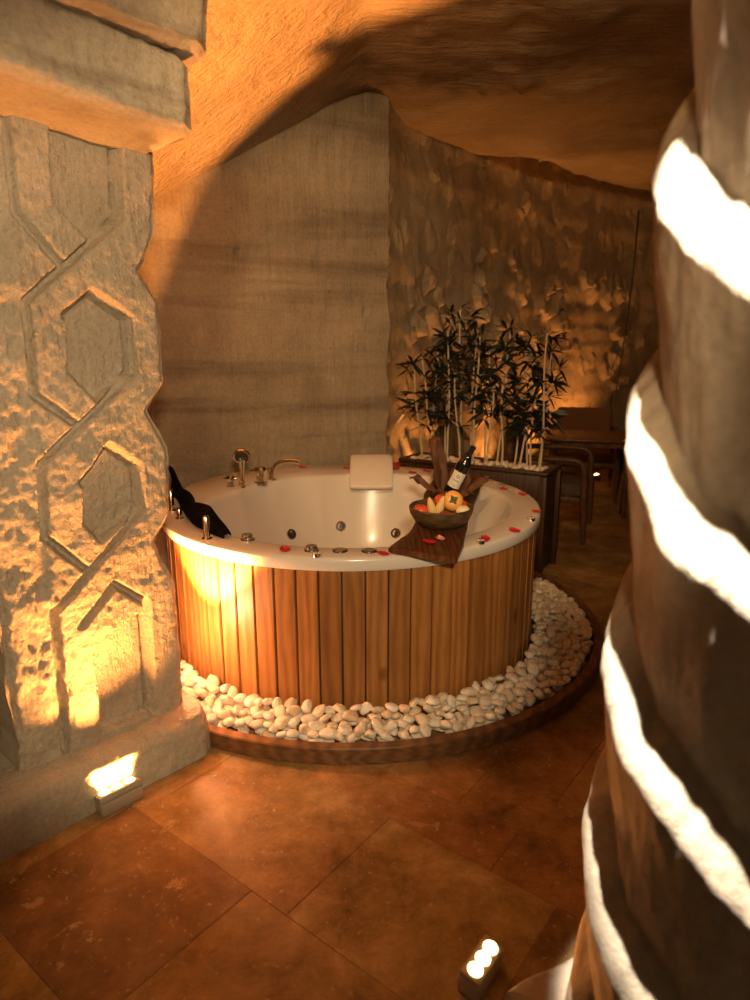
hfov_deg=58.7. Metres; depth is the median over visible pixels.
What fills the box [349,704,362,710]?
pebble
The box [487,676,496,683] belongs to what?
pebble
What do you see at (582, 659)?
pebble
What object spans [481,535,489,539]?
rose petal
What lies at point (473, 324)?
bamboo plant
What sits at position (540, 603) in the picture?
pebble
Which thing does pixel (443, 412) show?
bamboo plant
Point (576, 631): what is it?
pebble
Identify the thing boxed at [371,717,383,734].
pebble
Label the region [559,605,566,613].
pebble
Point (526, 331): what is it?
bamboo plant
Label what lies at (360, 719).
pebble
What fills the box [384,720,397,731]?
pebble
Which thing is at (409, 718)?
pebble
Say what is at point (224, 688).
pebble
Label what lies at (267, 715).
pebble
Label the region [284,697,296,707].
pebble
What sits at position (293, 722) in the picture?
pebble
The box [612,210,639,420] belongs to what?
cable
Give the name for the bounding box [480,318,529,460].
bamboo plant
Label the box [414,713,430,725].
pebble
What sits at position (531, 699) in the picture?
pebble
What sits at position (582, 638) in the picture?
pebble
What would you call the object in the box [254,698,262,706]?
pebble
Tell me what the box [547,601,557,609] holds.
pebble
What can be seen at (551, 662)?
pebble
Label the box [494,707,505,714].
pebble
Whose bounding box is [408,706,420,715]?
pebble
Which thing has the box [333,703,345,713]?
pebble
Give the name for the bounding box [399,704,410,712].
pebble
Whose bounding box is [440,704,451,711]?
pebble
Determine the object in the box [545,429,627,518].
wooden table
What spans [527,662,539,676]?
pebble
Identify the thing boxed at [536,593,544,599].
pebble
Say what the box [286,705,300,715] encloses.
pebble
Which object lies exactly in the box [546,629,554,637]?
pebble
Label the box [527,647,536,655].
pebble
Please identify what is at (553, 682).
pebble
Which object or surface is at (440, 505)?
pear
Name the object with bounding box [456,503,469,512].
quince
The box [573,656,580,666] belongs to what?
pebble
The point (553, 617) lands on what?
pebble
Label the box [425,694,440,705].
pebble
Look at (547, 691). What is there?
pebble
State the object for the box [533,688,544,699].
pebble
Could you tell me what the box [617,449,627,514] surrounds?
armchair
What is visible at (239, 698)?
pebble
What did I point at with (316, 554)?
tea light
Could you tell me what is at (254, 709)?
pebble
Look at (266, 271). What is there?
wall
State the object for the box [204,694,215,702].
pebble
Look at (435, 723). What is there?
pebble
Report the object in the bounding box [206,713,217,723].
pebble
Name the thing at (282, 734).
pebble
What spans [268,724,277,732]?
pebble
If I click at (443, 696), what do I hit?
pebble
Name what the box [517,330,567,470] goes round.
bamboo plant
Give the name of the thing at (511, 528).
rose petal
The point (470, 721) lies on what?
pebble
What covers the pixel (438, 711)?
pebble
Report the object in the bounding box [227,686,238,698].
pebble
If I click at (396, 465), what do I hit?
candle cup
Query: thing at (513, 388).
bamboo plant
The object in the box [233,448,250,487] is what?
shower
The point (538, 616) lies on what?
pebble
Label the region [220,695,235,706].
pebble
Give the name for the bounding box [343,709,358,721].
pebble
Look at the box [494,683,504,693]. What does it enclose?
pebble
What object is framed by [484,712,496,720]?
pebble
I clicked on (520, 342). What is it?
bamboo plant
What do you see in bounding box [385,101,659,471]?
wall
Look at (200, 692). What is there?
pebble
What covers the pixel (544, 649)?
pebble
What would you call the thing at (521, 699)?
pebble
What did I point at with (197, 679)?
pebble
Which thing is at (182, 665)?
pebble
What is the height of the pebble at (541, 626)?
0.034 m
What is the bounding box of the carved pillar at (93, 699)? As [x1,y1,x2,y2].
[0,0,209,862]
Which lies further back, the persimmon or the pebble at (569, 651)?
the pebble at (569, 651)
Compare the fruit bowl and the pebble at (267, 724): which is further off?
the fruit bowl
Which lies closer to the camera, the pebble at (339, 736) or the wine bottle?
the pebble at (339, 736)
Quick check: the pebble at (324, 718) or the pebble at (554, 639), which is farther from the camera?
the pebble at (554, 639)
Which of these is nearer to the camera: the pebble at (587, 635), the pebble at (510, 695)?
the pebble at (510, 695)
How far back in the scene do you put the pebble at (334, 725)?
2.57 m
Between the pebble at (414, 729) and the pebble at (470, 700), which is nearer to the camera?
the pebble at (414, 729)
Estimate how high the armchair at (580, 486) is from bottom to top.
0.844 m
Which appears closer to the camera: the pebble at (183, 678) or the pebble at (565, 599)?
the pebble at (183, 678)
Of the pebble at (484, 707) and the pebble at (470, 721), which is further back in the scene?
the pebble at (484, 707)
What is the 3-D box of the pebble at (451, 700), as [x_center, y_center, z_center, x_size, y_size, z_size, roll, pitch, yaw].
[0.314,0.824,2.728,0.038,0.049,0.050,5,14,18]
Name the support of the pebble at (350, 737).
on the pebble bed
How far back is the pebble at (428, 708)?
2.65 m
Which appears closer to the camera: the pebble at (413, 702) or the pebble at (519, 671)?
the pebble at (413, 702)
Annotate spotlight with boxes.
[94,776,143,816]
[457,934,503,999]
[594,473,600,480]
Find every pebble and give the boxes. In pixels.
[180,663,187,668]
[181,664,192,676]
[181,676,186,684]
[184,678,195,686]
[184,687,197,698]
[186,670,198,679]
[192,676,204,682]
[194,688,207,696]
[195,679,205,688]
[203,706,211,714]
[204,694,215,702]
[205,674,219,690]
[205,699,213,707]
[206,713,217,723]
[209,687,219,693]
[212,703,221,713]
[213,699,223,707]
[216,708,231,719]
[220,684,231,692]
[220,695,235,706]
[222,717,235,726]
[224,705,232,712]
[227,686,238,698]
[232,705,244,715]
[233,693,246,702]
[235,718,244,727]
[240,710,247,715]
[244,694,259,707]
[244,715,254,726]
[250,706,259,716]
[250,719,265,728]
[253,711,264,718]
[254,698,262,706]
[262,698,273,705]
[262,711,274,719]
[263,721,272,728]
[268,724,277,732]
[272,697,281,708]
[273,716,288,729]
[274,705,284,718]
[276,731,286,737]
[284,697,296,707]
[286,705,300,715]
[286,729,298,737]
[287,718,299,728]
[299,723,310,734]
[301,699,312,713]
[301,714,315,722]
[307,730,318,738]
[308,721,325,731]
[311,704,325,719]
[319,712,333,721]
[319,727,336,739]
[325,706,335,713]
[326,721,337,728]
[330,713,342,722]
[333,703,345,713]
[335,730,343,740]
[338,721,351,735]
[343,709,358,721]
[345,733,355,742]
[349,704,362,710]
[353,721,366,736]
[357,717,368,723]
[359,702,372,714]
[364,730,376,738]
[368,713,378,720]
[371,706,384,713]
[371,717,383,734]
[379,730,390,740]
[380,710,392,718]
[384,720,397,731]
[385,702,398,711]
[391,713,400,719]
[397,719,407,728]
[397,729,408,739]
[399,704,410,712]
[403,715,414,722]
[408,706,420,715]
[409,697,418,707]
[409,725,419,733]
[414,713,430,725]
[417,698,427,705]
[419,724,430,736]
[423,704,434,712]
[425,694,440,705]
[429,718,440,727]
[434,708,444,715]
[436,692,447,704]
[439,720,452,729]
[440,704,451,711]
[444,712,453,719]
[447,695,456,708]
[452,720,463,731]
[454,712,465,723]
[456,694,467,701]
[456,704,467,711]
[460,687,478,696]
[464,716,475,728]
[465,697,479,704]
[469,706,484,716]
[472,681,479,691]
[475,716,485,722]
[478,695,491,706]
[478,705,488,709]
[479,688,489,694]
[481,679,493,690]
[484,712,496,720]
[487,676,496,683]
[489,693,498,698]
[492,698,504,706]
[494,675,503,680]
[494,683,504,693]
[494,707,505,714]
[498,694,506,701]
[499,688,514,702]
[503,681,513,689]
[505,671,518,683]
[506,665,513,672]
[506,704,515,713]
[511,701,523,710]
[512,687,525,695]
[514,665,527,676]
[515,682,526,689]
[516,661,524,667]
[516,696,525,702]
[519,676,527,681]
[522,680,535,689]
[524,651,533,658]
[524,657,535,669]
[525,691,532,697]
[526,673,534,679]
[526,695,535,706]
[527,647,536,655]
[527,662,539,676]
[529,644,538,649]
[530,633,543,643]
[531,608,543,615]
[531,679,538,687]
[532,601,536,610]
[533,639,542,646]
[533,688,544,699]
[534,613,541,621]
[535,620,547,625]
[535,624,546,629]
[535,650,543,656]
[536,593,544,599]
[536,600,545,607]
[537,658,547,662]
[537,662,546,670]
[537,673,545,681]
[538,646,549,655]
[538,680,549,689]
[541,634,550,642]
[542,617,552,622]
[542,688,551,694]
[543,606,550,613]
[543,670,554,676]
[545,625,558,631]
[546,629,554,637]
[546,651,553,656]
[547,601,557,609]
[547,659,559,666]
[548,636,561,646]
[548,679,557,686]
[549,615,558,620]
[550,647,556,654]
[550,665,560,670]
[551,674,561,679]
[553,606,561,613]
[553,642,562,648]
[554,620,564,626]
[554,670,562,675]
[555,633,567,641]
[555,680,565,686]
[556,649,565,656]
[556,654,563,662]
[559,596,568,602]
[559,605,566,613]
[560,660,571,668]
[561,626,571,633]
[561,675,570,683]
[562,638,571,646]
[562,669,570,674]
[563,655,573,660]
[564,612,570,619]
[565,648,575,656]
[566,620,577,626]
[567,670,576,676]
[569,636,579,643]
[569,642,580,651]
[570,660,579,667]
[570,666,579,671]
[571,628,581,635]
[573,614,584,619]
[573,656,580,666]
[574,655,584,661]
[577,620,587,625]
[579,636,586,642]
[580,628,586,635]
[581,645,589,653]
[583,632,591,639]
[585,640,592,645]
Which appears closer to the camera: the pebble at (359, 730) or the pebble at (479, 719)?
the pebble at (359, 730)
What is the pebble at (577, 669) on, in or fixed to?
on the pebble bed
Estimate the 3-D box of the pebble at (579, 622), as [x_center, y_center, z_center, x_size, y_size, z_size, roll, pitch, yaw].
[1.094,0.654,3.531,0.043,0.036,0.063,-11,18,-38]
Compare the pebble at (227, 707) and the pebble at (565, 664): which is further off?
the pebble at (565, 664)
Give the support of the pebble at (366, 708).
on the pebble bed
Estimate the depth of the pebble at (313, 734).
2.54 m
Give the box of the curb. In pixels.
[208,570,602,764]
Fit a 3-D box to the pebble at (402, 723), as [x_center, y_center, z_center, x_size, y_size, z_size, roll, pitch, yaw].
[0.106,0.872,2.599,0.046,0.031,0.040,0,14,2]
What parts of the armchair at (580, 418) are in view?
backrest, seat frame, leg, armrest, leg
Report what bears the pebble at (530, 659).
on the pebble bed
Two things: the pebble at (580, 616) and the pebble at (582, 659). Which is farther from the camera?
the pebble at (580, 616)
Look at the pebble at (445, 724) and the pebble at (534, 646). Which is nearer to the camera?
the pebble at (445, 724)
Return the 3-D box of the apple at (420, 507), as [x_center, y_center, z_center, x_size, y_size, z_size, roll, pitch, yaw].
[0.195,0.043,2.836,0.072,0.071,0.072,0,14,0]
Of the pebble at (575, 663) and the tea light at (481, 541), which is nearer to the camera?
the tea light at (481, 541)
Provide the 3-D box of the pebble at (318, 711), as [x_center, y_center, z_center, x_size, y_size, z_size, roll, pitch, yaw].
[-0.223,0.839,2.642,0.060,0.049,0.050,-4,14,-14]
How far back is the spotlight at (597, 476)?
7.44 m
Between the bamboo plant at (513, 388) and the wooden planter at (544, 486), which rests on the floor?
the wooden planter at (544, 486)
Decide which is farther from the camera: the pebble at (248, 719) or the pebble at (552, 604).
the pebble at (552, 604)
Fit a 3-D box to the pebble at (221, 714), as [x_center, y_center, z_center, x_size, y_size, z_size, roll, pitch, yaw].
[-0.602,0.859,2.662,0.062,0.043,0.046,-3,14,-13]
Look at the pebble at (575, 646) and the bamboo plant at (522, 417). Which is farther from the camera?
the bamboo plant at (522, 417)
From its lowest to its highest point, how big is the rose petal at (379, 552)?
0.013 m
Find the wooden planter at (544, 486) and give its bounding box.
[399,452,561,573]
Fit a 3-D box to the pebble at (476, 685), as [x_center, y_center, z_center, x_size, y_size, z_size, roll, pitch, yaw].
[0.426,0.785,2.812,0.036,0.034,0.044,1,14,3]
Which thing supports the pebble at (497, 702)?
on the pebble bed
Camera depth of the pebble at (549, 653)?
3.11 m
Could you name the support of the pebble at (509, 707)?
on the pebble bed
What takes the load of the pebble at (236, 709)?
on the pebble bed
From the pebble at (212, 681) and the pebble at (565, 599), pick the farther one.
the pebble at (565, 599)
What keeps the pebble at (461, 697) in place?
on the pebble bed
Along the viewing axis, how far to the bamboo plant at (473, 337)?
4.48 m
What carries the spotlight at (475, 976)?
on the floor
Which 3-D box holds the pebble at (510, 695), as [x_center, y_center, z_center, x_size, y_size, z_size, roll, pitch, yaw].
[0.556,0.822,2.806,0.066,0.047,0.046,12,18,41]
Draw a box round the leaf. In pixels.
[409,435,490,497]
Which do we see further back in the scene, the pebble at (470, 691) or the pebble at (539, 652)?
the pebble at (539, 652)
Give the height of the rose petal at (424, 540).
0.014 m
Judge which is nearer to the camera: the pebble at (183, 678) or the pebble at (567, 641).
the pebble at (183, 678)
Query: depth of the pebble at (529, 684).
2.86 m
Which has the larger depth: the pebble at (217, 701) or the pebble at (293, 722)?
the pebble at (217, 701)
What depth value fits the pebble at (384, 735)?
2.54 m
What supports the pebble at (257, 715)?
on the pebble bed
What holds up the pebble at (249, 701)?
on the pebble bed
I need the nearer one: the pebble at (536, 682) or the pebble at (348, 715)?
the pebble at (348, 715)
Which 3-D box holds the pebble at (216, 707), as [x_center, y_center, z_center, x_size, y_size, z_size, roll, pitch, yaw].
[-0.640,0.849,2.702,0.041,0.043,0.060,-4,14,-17]
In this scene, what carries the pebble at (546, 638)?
on the pebble bed
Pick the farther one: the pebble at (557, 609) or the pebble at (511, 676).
the pebble at (557, 609)
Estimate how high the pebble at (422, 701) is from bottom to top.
0.026 m
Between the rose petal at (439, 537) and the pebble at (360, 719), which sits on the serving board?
the rose petal at (439, 537)
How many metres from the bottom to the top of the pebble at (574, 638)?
0.039 m
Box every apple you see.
[413,502,427,511]
[434,492,443,503]
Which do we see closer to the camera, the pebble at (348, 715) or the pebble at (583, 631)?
the pebble at (348, 715)
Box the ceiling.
[152,0,694,196]
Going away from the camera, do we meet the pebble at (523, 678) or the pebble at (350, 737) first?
the pebble at (350, 737)
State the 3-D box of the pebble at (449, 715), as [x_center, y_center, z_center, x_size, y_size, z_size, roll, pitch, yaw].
[0.294,0.856,2.646,0.046,0.030,0.031,8,16,28]
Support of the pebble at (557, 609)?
on the pebble bed
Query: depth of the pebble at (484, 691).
2.79 m
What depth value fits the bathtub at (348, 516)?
3.65 m
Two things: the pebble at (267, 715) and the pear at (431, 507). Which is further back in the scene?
the pear at (431, 507)
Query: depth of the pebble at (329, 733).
2.53 m
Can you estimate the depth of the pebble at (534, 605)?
3.63 m
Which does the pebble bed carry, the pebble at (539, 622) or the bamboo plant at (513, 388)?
the pebble at (539, 622)
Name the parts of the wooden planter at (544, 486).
panel, corner post, panel, corner post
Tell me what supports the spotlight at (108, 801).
on the floor
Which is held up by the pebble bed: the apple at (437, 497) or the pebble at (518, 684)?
the pebble at (518, 684)
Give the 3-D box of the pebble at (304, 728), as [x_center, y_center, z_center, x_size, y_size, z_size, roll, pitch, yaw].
[-0.267,0.885,2.579,0.056,0.044,0.029,1,14,2]
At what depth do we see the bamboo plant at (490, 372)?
4.49 m
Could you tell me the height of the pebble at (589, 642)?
0.055 m
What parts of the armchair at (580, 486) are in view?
backrest, armrest, armrest, seat frame, leg, leg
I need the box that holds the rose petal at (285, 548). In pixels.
[280,545,290,551]
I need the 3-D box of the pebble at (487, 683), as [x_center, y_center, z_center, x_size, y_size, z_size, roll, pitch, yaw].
[0.480,0.788,2.836,0.052,0.037,0.058,0,14,-1]
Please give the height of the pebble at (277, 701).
0.050 m
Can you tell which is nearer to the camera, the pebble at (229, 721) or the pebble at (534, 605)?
the pebble at (229, 721)
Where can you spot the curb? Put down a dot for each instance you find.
(270, 748)
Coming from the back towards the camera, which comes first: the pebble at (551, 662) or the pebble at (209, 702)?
the pebble at (551, 662)
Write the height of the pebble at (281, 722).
0.039 m
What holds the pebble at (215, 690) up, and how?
on the pebble bed
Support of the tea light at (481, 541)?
in the hot tub at (349, 625)
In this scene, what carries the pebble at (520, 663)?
on the pebble bed
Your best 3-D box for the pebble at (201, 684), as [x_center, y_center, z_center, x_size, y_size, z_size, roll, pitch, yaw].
[-0.734,0.789,2.841,0.049,0.038,0.064,11,17,37]
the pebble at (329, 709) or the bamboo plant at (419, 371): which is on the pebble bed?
the pebble at (329, 709)
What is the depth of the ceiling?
3.61 m
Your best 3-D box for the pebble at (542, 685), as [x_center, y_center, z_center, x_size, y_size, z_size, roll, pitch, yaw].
[0.732,0.804,2.892,0.056,0.039,0.043,-2,14,-10]
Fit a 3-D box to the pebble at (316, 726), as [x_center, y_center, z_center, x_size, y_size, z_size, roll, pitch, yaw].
[-0.225,0.876,2.584,0.073,0.046,0.049,0,14,1]
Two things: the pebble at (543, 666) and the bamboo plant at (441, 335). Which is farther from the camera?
the bamboo plant at (441, 335)
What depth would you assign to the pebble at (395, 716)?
2.62 m
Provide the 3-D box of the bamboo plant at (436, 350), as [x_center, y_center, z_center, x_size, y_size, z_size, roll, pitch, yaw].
[0.497,-0.730,4.730,0.311,0.956,0.360,0,14,0]
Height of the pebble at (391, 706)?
0.031 m
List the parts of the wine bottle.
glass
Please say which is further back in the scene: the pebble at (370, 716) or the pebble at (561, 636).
the pebble at (561, 636)
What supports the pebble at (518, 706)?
on the pebble bed
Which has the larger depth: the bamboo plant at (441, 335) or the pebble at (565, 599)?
the bamboo plant at (441, 335)
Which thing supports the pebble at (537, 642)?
on the pebble bed
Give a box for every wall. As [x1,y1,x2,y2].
[138,90,389,569]
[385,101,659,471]
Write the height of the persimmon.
0.088 m
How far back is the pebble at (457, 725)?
2.61 m
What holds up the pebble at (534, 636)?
on the pebble bed
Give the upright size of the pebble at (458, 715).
0.043 m
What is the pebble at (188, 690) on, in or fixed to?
on the pebble bed
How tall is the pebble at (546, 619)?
0.038 m
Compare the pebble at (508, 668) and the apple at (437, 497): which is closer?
the apple at (437, 497)
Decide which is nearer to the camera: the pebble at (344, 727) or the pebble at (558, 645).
the pebble at (344, 727)
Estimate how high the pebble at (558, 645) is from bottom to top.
0.030 m
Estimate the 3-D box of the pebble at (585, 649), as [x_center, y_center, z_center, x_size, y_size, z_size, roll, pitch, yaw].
[1.024,0.727,3.243,0.038,0.034,0.046,12,18,41]
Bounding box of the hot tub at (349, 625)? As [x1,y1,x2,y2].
[162,454,540,724]
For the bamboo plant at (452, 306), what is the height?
1.142 m
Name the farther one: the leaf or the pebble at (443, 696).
the leaf
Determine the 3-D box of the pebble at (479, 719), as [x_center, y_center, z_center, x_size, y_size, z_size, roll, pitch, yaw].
[0.415,0.873,2.647,0.045,0.023,0.039,-6,15,-23]
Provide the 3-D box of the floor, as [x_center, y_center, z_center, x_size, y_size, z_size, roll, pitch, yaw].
[1.317,0.597,4.113,8.203,0.002,11.695,0,14,0]
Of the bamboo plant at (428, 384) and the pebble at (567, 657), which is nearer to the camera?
the pebble at (567, 657)
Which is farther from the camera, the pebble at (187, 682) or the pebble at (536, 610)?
the pebble at (536, 610)
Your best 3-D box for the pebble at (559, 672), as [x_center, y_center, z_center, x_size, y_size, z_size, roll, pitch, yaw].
[0.815,0.777,2.992,0.044,0.037,0.046,-8,16,-28]
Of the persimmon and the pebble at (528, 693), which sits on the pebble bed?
the pebble at (528, 693)
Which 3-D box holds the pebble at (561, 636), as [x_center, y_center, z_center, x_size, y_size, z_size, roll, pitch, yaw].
[0.925,0.682,3.305,0.067,0.040,0.044,1,14,3]
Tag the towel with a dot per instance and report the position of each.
(194, 511)
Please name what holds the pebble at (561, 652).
on the pebble bed
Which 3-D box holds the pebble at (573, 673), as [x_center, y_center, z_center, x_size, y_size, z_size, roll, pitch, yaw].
[0.890,0.787,3.026,0.056,0.033,0.043,9,16,33]
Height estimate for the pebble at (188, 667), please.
0.058 m
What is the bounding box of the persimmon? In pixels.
[444,490,462,510]
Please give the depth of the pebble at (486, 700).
2.73 m
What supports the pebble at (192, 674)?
on the pebble bed
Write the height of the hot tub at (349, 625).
0.866 m
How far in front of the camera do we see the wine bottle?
3.32 m
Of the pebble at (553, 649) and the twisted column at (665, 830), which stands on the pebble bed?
the pebble at (553, 649)
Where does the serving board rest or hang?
on the hot tub at (349, 625)
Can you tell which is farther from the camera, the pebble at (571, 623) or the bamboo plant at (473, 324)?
the bamboo plant at (473, 324)
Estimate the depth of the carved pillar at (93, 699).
2.10 m
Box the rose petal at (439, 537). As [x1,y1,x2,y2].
[436,535,444,539]
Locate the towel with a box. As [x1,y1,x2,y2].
[169,465,230,537]
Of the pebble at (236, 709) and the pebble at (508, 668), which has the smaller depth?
the pebble at (236, 709)
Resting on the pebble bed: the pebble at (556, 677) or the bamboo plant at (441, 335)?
the pebble at (556, 677)
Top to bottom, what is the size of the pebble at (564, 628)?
0.052 m
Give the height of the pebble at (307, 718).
0.039 m
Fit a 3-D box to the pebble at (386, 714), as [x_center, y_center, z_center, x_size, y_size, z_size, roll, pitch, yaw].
[0.044,0.849,2.633,0.056,0.037,0.043,10,17,36]
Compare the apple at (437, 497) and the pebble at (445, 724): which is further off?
the apple at (437, 497)
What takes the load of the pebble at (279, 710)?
on the pebble bed
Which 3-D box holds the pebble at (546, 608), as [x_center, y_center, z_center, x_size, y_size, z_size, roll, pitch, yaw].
[0.921,0.601,3.599,0.051,0.042,0.067,6,15,22]
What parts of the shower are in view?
handle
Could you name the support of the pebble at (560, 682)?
on the pebble bed
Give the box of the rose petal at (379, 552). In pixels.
[377,551,388,554]
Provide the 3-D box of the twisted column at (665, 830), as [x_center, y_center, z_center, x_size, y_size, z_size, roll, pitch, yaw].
[0.707,-0.178,1.039,0.629,2.980,0.704,-7,15,-27]
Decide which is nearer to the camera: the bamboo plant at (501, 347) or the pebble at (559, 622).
the pebble at (559, 622)
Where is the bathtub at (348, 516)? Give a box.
[162,465,540,570]
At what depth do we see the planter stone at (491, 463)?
4.55 m
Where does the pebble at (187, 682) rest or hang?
on the pebble bed
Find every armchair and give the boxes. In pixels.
[505,429,593,544]
[552,407,620,500]
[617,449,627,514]
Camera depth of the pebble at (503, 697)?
2.75 m
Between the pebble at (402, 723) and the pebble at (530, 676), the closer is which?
the pebble at (402, 723)
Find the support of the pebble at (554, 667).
on the pebble bed
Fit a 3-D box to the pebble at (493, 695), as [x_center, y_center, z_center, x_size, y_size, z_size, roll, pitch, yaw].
[0.494,0.824,2.783,0.041,0.040,0.053,-8,16,-29]
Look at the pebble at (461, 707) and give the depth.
2.68 m
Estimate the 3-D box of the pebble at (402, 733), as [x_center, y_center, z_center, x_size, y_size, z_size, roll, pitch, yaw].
[0.109,0.902,2.566,0.050,0.027,0.038,12,18,40]
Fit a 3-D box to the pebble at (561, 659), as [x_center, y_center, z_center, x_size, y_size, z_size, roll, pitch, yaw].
[0.866,0.745,3.124,0.044,0.036,0.036,10,17,36]
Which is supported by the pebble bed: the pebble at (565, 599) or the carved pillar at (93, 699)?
the pebble at (565, 599)
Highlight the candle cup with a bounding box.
[393,462,399,469]
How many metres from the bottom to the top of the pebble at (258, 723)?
0.040 m
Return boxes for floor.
[0,468,632,999]
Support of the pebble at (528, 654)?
on the pebble bed
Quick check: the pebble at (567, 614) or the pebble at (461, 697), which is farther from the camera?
the pebble at (567, 614)
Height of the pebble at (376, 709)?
0.042 m
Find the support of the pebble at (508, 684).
on the pebble bed
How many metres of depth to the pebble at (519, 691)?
2.81 m
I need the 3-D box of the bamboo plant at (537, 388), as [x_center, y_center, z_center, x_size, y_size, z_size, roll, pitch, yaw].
[1.069,-0.523,4.423,0.325,0.699,0.375,-13,19,-43]
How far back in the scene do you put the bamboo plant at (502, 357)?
4.64 m
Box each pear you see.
[427,495,435,512]
[435,494,444,512]
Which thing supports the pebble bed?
on the floor
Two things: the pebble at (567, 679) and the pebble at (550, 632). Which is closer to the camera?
the pebble at (567, 679)
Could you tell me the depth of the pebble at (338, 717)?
2.60 m
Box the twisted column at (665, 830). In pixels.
[505,0,749,999]
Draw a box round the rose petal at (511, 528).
[509,527,520,531]
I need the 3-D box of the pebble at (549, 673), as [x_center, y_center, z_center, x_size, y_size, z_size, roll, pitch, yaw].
[0.780,0.774,2.981,0.053,0.029,0.039,2,14,10]
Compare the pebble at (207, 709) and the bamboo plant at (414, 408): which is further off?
the bamboo plant at (414, 408)
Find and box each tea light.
[312,551,321,557]
[476,539,484,544]
[527,517,534,521]
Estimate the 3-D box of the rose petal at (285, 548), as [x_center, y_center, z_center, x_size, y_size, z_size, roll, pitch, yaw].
[-0.353,0.191,2.617,0.044,0.014,0.051,-5,15,-19]
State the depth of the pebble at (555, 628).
3.37 m
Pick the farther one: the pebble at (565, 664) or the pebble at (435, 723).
the pebble at (565, 664)
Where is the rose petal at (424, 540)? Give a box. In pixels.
[423,539,435,542]
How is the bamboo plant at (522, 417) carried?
in the wooden planter at (544, 486)
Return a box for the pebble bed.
[180,578,590,742]
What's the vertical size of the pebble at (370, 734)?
0.043 m
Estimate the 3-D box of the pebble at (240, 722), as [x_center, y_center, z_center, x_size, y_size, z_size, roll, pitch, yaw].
[-0.528,0.875,2.622,0.046,0.027,0.036,-4,14,-17]
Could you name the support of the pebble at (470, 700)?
on the pebble bed
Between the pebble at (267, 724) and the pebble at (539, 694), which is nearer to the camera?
the pebble at (267, 724)
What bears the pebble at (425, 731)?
on the pebble bed
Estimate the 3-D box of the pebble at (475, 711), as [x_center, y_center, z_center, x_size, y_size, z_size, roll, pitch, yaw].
[0.412,0.857,2.694,0.058,0.034,0.080,-2,14,-8]
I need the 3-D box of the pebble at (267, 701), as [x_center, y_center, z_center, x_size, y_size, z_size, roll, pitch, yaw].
[-0.434,0.819,2.704,0.036,0.037,0.053,7,15,26]
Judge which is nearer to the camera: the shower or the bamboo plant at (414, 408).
the shower
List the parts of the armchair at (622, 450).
leg, leg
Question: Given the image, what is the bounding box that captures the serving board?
[388,471,480,563]
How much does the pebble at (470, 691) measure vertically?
0.050 m
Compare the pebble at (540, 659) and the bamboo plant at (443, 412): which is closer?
the pebble at (540, 659)
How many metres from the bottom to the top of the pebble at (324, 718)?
0.045 m
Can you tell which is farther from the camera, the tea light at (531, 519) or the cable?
the cable
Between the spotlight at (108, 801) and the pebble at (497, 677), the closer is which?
the spotlight at (108, 801)
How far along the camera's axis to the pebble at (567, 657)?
3.12 m
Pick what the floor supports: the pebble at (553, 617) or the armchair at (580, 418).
the armchair at (580, 418)
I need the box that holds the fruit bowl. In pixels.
[409,498,473,529]
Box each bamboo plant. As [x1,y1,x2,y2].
[393,353,434,455]
[394,350,451,437]
[414,346,459,435]
[425,329,464,453]
[430,317,472,461]
[430,364,478,459]
[434,300,489,447]
[445,320,498,445]
[455,326,502,463]
[465,347,517,461]
[465,349,519,461]
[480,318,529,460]
[484,378,530,466]
[498,325,550,464]
[501,359,554,466]
[501,368,563,464]
[503,330,551,465]
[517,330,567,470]
[524,341,569,465]
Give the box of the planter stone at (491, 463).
[487,461,494,465]
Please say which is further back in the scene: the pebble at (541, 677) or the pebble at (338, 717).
the pebble at (541, 677)
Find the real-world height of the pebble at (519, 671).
0.057 m
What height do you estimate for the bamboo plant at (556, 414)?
0.878 m
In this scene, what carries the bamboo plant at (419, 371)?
in the wooden planter at (544, 486)
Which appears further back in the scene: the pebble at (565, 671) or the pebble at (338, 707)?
the pebble at (565, 671)
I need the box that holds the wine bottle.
[443,445,475,491]
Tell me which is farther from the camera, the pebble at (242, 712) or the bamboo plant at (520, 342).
the bamboo plant at (520, 342)
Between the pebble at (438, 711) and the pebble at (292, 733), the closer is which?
the pebble at (292, 733)

